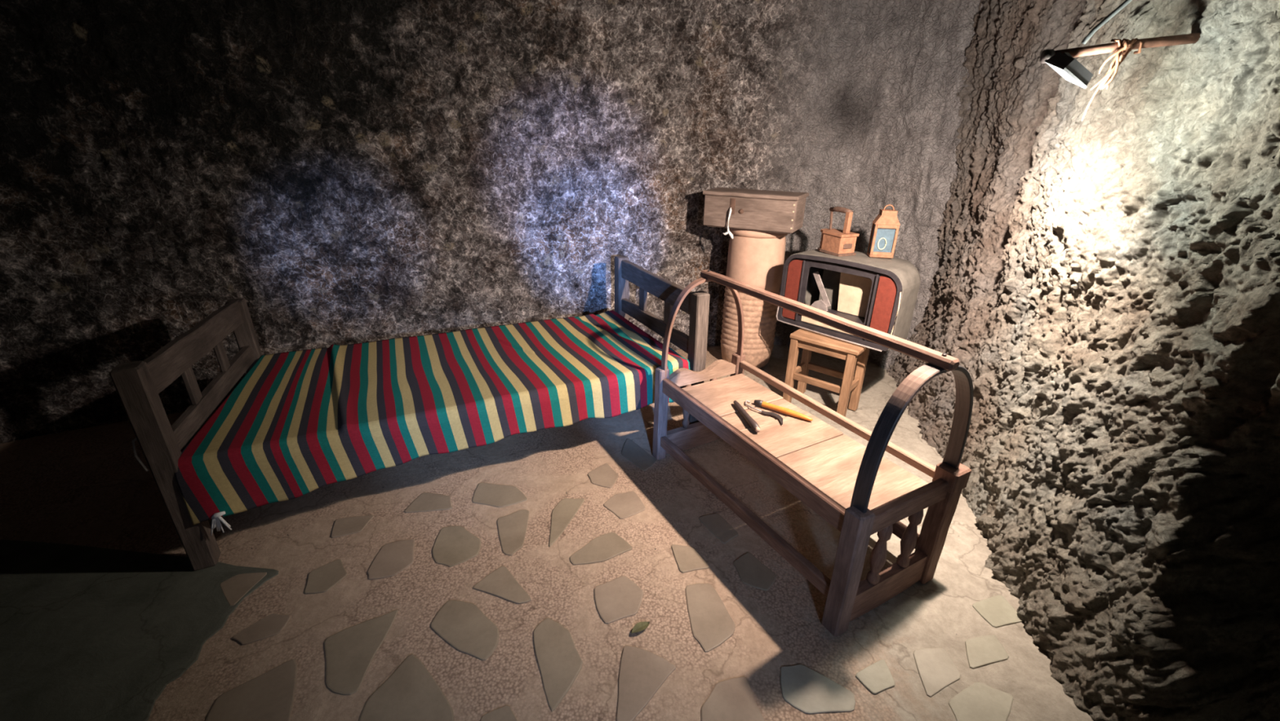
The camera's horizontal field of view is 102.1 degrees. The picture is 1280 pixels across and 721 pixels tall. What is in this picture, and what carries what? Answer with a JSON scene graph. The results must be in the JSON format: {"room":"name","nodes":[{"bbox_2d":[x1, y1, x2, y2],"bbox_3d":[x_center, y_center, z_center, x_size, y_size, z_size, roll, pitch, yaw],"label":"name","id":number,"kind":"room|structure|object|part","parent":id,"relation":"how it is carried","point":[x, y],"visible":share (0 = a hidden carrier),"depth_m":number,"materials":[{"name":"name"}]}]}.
{"room":"cave","nodes":[
{"label":"cave","id":0,"kind":"room"},
{"bbox_2d":[0,0,984,444],"bbox_3d":[-1.170,-1.108,2.333,6.739,3.350,1.492,-7,24,-17],"label":"wall","id":1,"kind":"structure","parent":0,"point":[349,171],"depth_m":2.95,"materials":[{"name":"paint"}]},
{"bbox_2d":[0,344,1094,720],"bbox_3d":[-0.967,1.013,1.533,6.700,0.007,6.400,1,23,0],"label":"floor","id":2,"kind":"structure","parent":0,"point":[510,578],"depth_m":1.87,"materials":[{"name":"beige stone"}]},
{"bbox_2d":[109,255,710,570],"bbox_3d":[-0.924,0.045,2.713,2.320,0.840,1.068,-10,26,-24],"label":"bed","id":3,"kind":"object","parent":2,"relation":"on","point":[138,384],"visible":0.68,"depth_m":2.05,"materials":[{"name":"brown wood"}]},
{"bbox_3d":[-1.682,0.403,1.856,0.077,0.840,0.078,-10,26,-24],"label":"post","id":4,"kind":"part","parent":3,"relation":"part of","materials":[{"name":"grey wood"}]},
{"bbox_3d":[-1.846,-0.078,2.160,0.038,0.153,1.002,-7,25,-18],"label":"rail","id":5,"kind":"part","parent":3,"relation":"part of","materials":[{"name":"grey wood"}]},
{"bbox_3d":[-1.851,0.141,2.254,0.038,0.087,0.998,-7,25,-18],"label":"rail","id":6,"kind":"part","parent":3,"relation":"part of","materials":[{"name":"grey wood"}]},
{"bbox_3d":[-2.021,0.056,2.728,0.078,0.775,0.077,-10,26,-24],"label":"post","id":7,"kind":"part","parent":3,"relation":"part of","materials":[{"name":"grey wood"}]},
{"bbox_2d":[174,310,689,535],"bbox_3d":[-0.877,0.159,2.692,2.134,0.339,1.072,-9,25,-22],"label":"blanket","id":8,"kind":"object","parent":3,"relation":"on","point":[298,423],"visible":0.97,"depth_m":2.35,"materials":[{"name":"fabric"}]},
{"bbox_3d":[-0.124,-0.284,3.505,0.077,0.840,0.078,-10,26,-24],"label":"post","id":9,"kind":"part","parent":3,"relation":"part of","materials":[{"name":"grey wood"}]},
{"bbox_3d":[0.088,-0.221,3.095,0.038,0.092,0.909,-11,26,-26],"label":"rail","id":10,"kind":"part","parent":3,"relation":"part of","materials":[{"name":"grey wood"}]},
{"bbox_3d":[0.092,-0.438,3.002,0.040,0.126,0.909,-11,26,-26],"label":"rail","id":11,"kind":"part","parent":3,"relation":"part of","materials":[{"name":"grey wood"}]},
{"bbox_3d":[0.300,0.042,2.772,0.078,0.835,0.078,-10,26,-24],"label":"post","id":12,"kind":"part","parent":3,"relation":"part of","materials":[{"name":"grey wood"}]},
{"bbox_2d":[631,621,649,634],"bbox_3d":[0.002,0.915,1.774,0.080,0.014,0.034,-16,29,-34],"label":"leaf","id":13,"kind":"object","parent":2,"relation":"on","point":[639,626],"visible":1,"depth_m":1.77,"materials":[{"name":"green plant"}]},
{"bbox_2d":[720,228,787,369],"bbox_3d":[0.802,-0.451,3.721,0.400,1.003,0.400,1,23,0],"label":"clay jar","id":14,"kind":"object","parent":2,"relation":"on","point":[756,259],"visible":0.78,"depth_m":3.55,"materials":[{"name":"beige ceramic"}]},
{"bbox_2d":[702,186,808,239],"bbox_3d":[0.748,-0.965,3.418,0.622,0.290,0.331,13,26,25],"label":"wooden box","id":15,"kind":"object","parent":14,"relation":"on","point":[746,209],"visible":1,"depth_m":3.30,"materials":[{"name":"brown wood"}]},
{"bbox_3d":[0.581,-0.892,3.362,0.074,0.197,0.033,13,26,25],"label":"cord","id":16,"kind":"part","parent":15,"relation":"part of","materials":[{"name":"white fabric"}]},
{"bbox_3d":[0.647,-0.954,3.313,0.032,0.032,0.012,13,26,25],"label":"lock plate","id":17,"kind":"part","parent":15,"relation":"part of","materials":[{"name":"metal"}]},
{"bbox_3d":[0.754,-1.088,3.374,0.622,0.028,0.312,13,26,25],"label":"lid","id":18,"kind":"part","parent":15,"relation":"part of","materials":[{"name":"brown wood"}]},
{"bbox_2d":[652,269,973,636],"bbox_3d":[0.607,0.224,2.178,0.554,0.981,1.255,-12,26,-27],"label":"cradle","id":19,"kind":"object","parent":2,"relation":"on","point":[850,484],"depth_m":1.90,"materials":[{"name":"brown wood"}]},
{"bbox_3d":[0.106,0.274,2.631,0.058,0.515,0.058,-12,26,-27],"label":"post","id":20,"kind":"part","parent":19,"relation":"part of","materials":[{"name":"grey wood"}]},
{"bbox_3d":[0.317,0.061,2.665,0.477,0.084,0.034,-12,26,-27],"label":"rail","id":21,"kind":"part","parent":19,"relation":"part of","materials":[{"name":"brown wood"}]},
{"bbox_3d":[0.522,0.195,2.849,0.057,0.500,0.058,-12,26,-27],"label":"post","id":22,"kind":"part","parent":19,"relation":"part of","materials":[{"name":"brown wood"}]},
{"bbox_3d":[0.466,0.240,2.273,0.032,0.032,0.264,-4,24,-11],"label":"knife handle","id":23,"kind":"part","parent":19,"relation":"part of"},
{"bbox_3d":[0.394,0.322,2.092,0.032,0.082,1.115,-12,26,-27],"label":"rail","id":24,"kind":"part","parent":19,"relation":"part of","materials":[{"name":"brown wood"}]},
{"bbox_2d":[745,400,813,424],"bbox_3d":[0.598,0.232,2.308,0.315,0.027,0.122,18,29,34],"label":"sickle","id":25,"kind":"object","parent":19,"relation":"on","point":[786,411],"visible":1,"depth_m":2.32,"materials":[{"name":"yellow wood"}]},
{"bbox_3d":[0.596,0.247,2.293,0.051,0.004,0.139,-14,27,-30],"label":"blade","id":26,"kind":"part","parent":25,"relation":"part of","materials":[{"name":"metal"}]},
{"bbox_3d":[0.652,0.226,2.323,0.251,0.027,0.028,17,28,32],"label":"handle","id":27,"kind":"part","parent":25,"relation":"part of","materials":[{"name":"orange wood"}]},
{"bbox_3d":[0.609,-0.203,1.994,0.046,0.040,1.250,-12,26,-27],"label":"carrying rail","id":28,"kind":"part","parent":19,"relation":"part of","materials":[{"name":"brown wood"}]},
{"bbox_3d":[0.811,0.216,2.299,0.032,0.040,1.115,-12,26,-27],"label":"rail","id":29,"kind":"part","parent":19,"relation":"part of","materials":[{"name":"brown wood"}]},
{"bbox_3d":[0.677,0.693,1.693,0.068,0.505,0.068,-12,26,-27],"label":"post","id":30,"kind":"part","parent":19,"relation":"part of","materials":[{"name":"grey wood"}]},
{"bbox_3d":[0.888,0.487,1.731,0.477,0.076,0.035,-12,26,-27],"label":"rail","id":31,"kind":"part","parent":19,"relation":"part of","materials":[{"name":"brown wood"}]},
{"bbox_3d":[1.094,0.604,1.907,0.085,0.512,0.080,-12,26,-27],"label":"post","id":32,"kind":"part","parent":19,"relation":"part of","materials":[{"name":"brown wood"}]},
{"bbox_2d":[782,328,870,417],"bbox_3d":[1.146,0.073,3.190,0.417,0.472,0.270,20,30,37],"label":"stool","id":33,"kind":"object","parent":2,"relation":"on","point":[808,340],"visible":0.79,"depth_m":3.11,"materials":[{"name":"brown wood"}]},
{"bbox_3d":[0.943,0.068,3.229,0.046,0.444,0.046,20,30,37],"label":"leg","id":34,"kind":"part","parent":33,"relation":"part of","materials":[{"name":"brown wood"}]},
{"bbox_3d":[1.081,0.007,3.375,0.046,0.444,0.046,20,30,37],"label":"leg","id":35,"kind":"part","parent":33,"relation":"part of","materials":[{"name":"brown wood"}]},
{"bbox_3d":[1.149,-0.131,3.102,0.417,0.028,0.270,20,30,37],"label":"seat","id":36,"kind":"part","parent":33,"relation":"part of","materials":[{"name":"brown wood"}]},
{"bbox_3d":[1.204,0.162,3.021,0.046,0.444,0.046,20,30,37],"label":"leg","id":37,"kind":"part","parent":33,"relation":"part of","materials":[{"name":"brown wood"}]},
{"bbox_2d":[776,248,920,351],"bbox_3d":[1.299,-0.416,3.146,0.504,0.464,0.725,-20,31,-39],"label":"television","id":38,"kind":"object","parent":33,"relation":"on","point":[880,294],"visible":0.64,"depth_m":3.01,"materials":[{"name":"plastic"}]},
{"bbox_3d":[0.947,-0.439,3.199,0.012,0.370,0.098,-20,31,-39],"label":"speaker panel","id":39,"kind":"part","parent":38,"relation":"part of","materials":[{"name":"red fabric"}]},
{"bbox_3d":[1.142,-0.210,3.080,0.012,0.050,0.404,-20,31,-39],"label":"panel","id":40,"kind":"part","parent":38,"relation":"part of","materials":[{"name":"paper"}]},
{"bbox_3d":[1.108,-0.219,3.067,0.023,0.145,0.689,-20,31,-39],"label":"metal trim","id":41,"kind":"part","parent":38,"relation":"part of","materials":[{"name":"silver metal"}]},
{"bbox_2d":[817,206,859,256],"bbox_3d":[1.161,-0.765,3.035,0.128,0.261,0.216,-8,25,-20],"label":"iron","id":42,"kind":"object","parent":38,"relation":"on","point":[834,242],"visible":1,"depth_m":2.99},
{"bbox_3d":[1.137,-0.835,3.075,0.012,0.114,0.028,-8,25,-20],"label":"handle post","id":43,"kind":"part","parent":42,"relation":"part of","materials":[{"name":"wood"}]},
{"bbox_3d":[1.159,-0.652,3.084,0.128,0.014,0.216,-8,25,-20],"label":"sole plate","id":44,"kind":"part","parent":42,"relation":"part of","materials":[{"name":"wood"}]},
{"bbox_3d":[1.161,-0.752,3.041,0.126,0.014,0.214,-8,25,-20],"label":"lid","id":45,"kind":"part","parent":42,"relation":"part of","materials":[{"name":"wood"}]},
{"bbox_3d":[1.163,-0.869,2.991,0.030,0.035,0.173,-8,25,-20],"label":"handle","id":46,"kind":"part","parent":42,"relation":"part of","materials":[{"name":"wood"}]},
{"bbox_2d":[843,243,852,248],"bbox_3d":[1.197,-0.658,2.979,0.060,0.028,0.006,-8,25,-20],"label":"vent","id":47,"kind":"object","parent":42,"relation":"attached to","point":[846,246],"depth_m":2.98,"materials":[{"name":"metal"}]},
{"bbox_3d":[1.188,-0.788,2.955,0.026,0.123,0.034,-8,25,-20],"label":"handle post","id":48,"kind":"part","parent":42,"relation":"part of","materials":[{"name":"wood"}]},
{"bbox_2d":[825,308,865,324],"bbox_3d":[1.182,-0.273,3.100,0.120,0.012,0.394,-20,31,-39],"label":"shelf","id":49,"kind":"object","parent":38,"relation":"attached to","point":[860,320],"depth_m":3.06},
{"bbox_3d":[1.284,-0.393,3.142,0.004,0.340,0.405,-20,31,-39],"label":"plate","id":50,"kind":"part","parent":38,"relation":"part of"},
{"bbox_3d":[1.328,-0.271,2.827,0.012,0.368,0.100,-20,31,-39],"label":"speaker panel","id":51,"kind":"part","parent":38,"relation":"part of","materials":[{"name":"red fabric"}]},
{"bbox_2d":[866,204,900,257],"bbox_3d":[1.392,-0.737,2.942,0.136,0.291,0.090,6,24,11],"label":"lantern","id":52,"kind":"object","parent":38,"relation":"on","point":[886,226],"visible":1,"depth_m":2.92,"materials":[{"name":"wood"}]},
{"bbox_3d":[1.345,-0.715,3.006,0.014,0.173,0.012,6,24,11],"label":"corner post","id":53,"kind":"part","parent":52,"relation":"part of","materials":[{"name":"metal"}]},
{"bbox_3d":[1.328,-0.685,2.936,0.014,0.173,0.012,6,24,11],"label":"corner post","id":54,"kind":"part","parent":52,"relation":"part of","materials":[{"name":"metal"}]},
{"bbox_2d":[872,208,900,225],"bbox_3d":[1.393,-0.808,2.911,0.136,0.075,0.072,6,24,11],"label":"hood","id":55,"kind":"object","parent":52,"relation":"attached to","point":[886,216],"depth_m":2.88,"materials":[{"name":"metal"}]},
{"bbox_3d":[1.437,-0.674,2.915,0.014,0.173,0.012,6,24,11],"label":"corner post","id":56,"kind":"part","parent":52,"relation":"part of","materials":[{"name":"metal"}]},
{"bbox_3d":[1.368,-0.226,2.771,0.008,0.290,0.018,-10,25,-23],"label":"trim","id":57,"kind":"part","parent":38,"relation":"part of","materials":[{"name":"silver metal"}]},
{"bbox_3d":[1.342,0.101,3.167,0.046,0.444,0.046,20,30,37],"label":"leg","id":58,"kind":"part","parent":33,"relation":"part of","materials":[{"name":"brown wood"}]},
{"bbox_2d":[1021,591,1028,599],"bbox_3d":[1.451,0.860,1.814,0.091,0.160,0.194,-11,26,-26],"label":"stone","id":59,"kind":"object","parent":2,"relation":"on","point":[1024,594],"visible":0.02,"depth_m":1.89,"materials":[{"name":"stone"}]},
{"bbox_2d":[886,0,1279,720],"bbox_3d":[1.851,-0.405,0.818,1.320,3.350,6.048,1,23,0],"label":"wall","id":60,"kind":"structure","parent":0,"point":[1105,285],"depth_m":1.55,"materials":[{"name":"stone"}]},
{"bbox_2d":[1040,32,1200,63],"bbox_3d":[1.373,-0.866,1.428,0.486,0.086,0.034,2,23,3],"label":"bar","id":61,"kind":"object","parent":60,"relation":"attached to","point":[1190,38],"visible":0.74,"depth_m":1.42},
{"bbox_2d":[1044,52,1093,88],"bbox_3d":[1.162,-0.789,1.407,0.107,0.092,0.082,-4,24,-11],"label":"lamp","id":62,"kind":"object","parent":61,"relation":"hanging from","point":[1068,67],"visible":1,"depth_m":1.38,"materials":[{"name":"grey metal"}]},
{"bbox_3d":[1.162,-0.782,1.411,0.087,0.060,0.064,-4,24,-11],"label":"lit panel","id":63,"kind":"part","parent":62,"relation":"part of","materials":[{"name":"white"}]},
{"bbox_2d":[1081,0,1132,44],"bbox_3d":[1.309,-1.166,1.230,0.079,0.699,0.208,-15,28,-32],"label":"cable","id":64,"kind":"object","parent":61,"relation":"attached to","point":[1126,2],"visible":1,"depth_m":1.39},
{"bbox_2d":[1081,38,1143,120],"bbox_3d":[1.325,-0.788,1.456,0.120,0.209,0.057,1,23,0],"label":"rope","id":65,"kind":"object","parent":61,"relation":"hanging from","point":[1126,44],"visible":0.98,"depth_m":1.43,"materials":[{"name":"fabric"}]}
]}

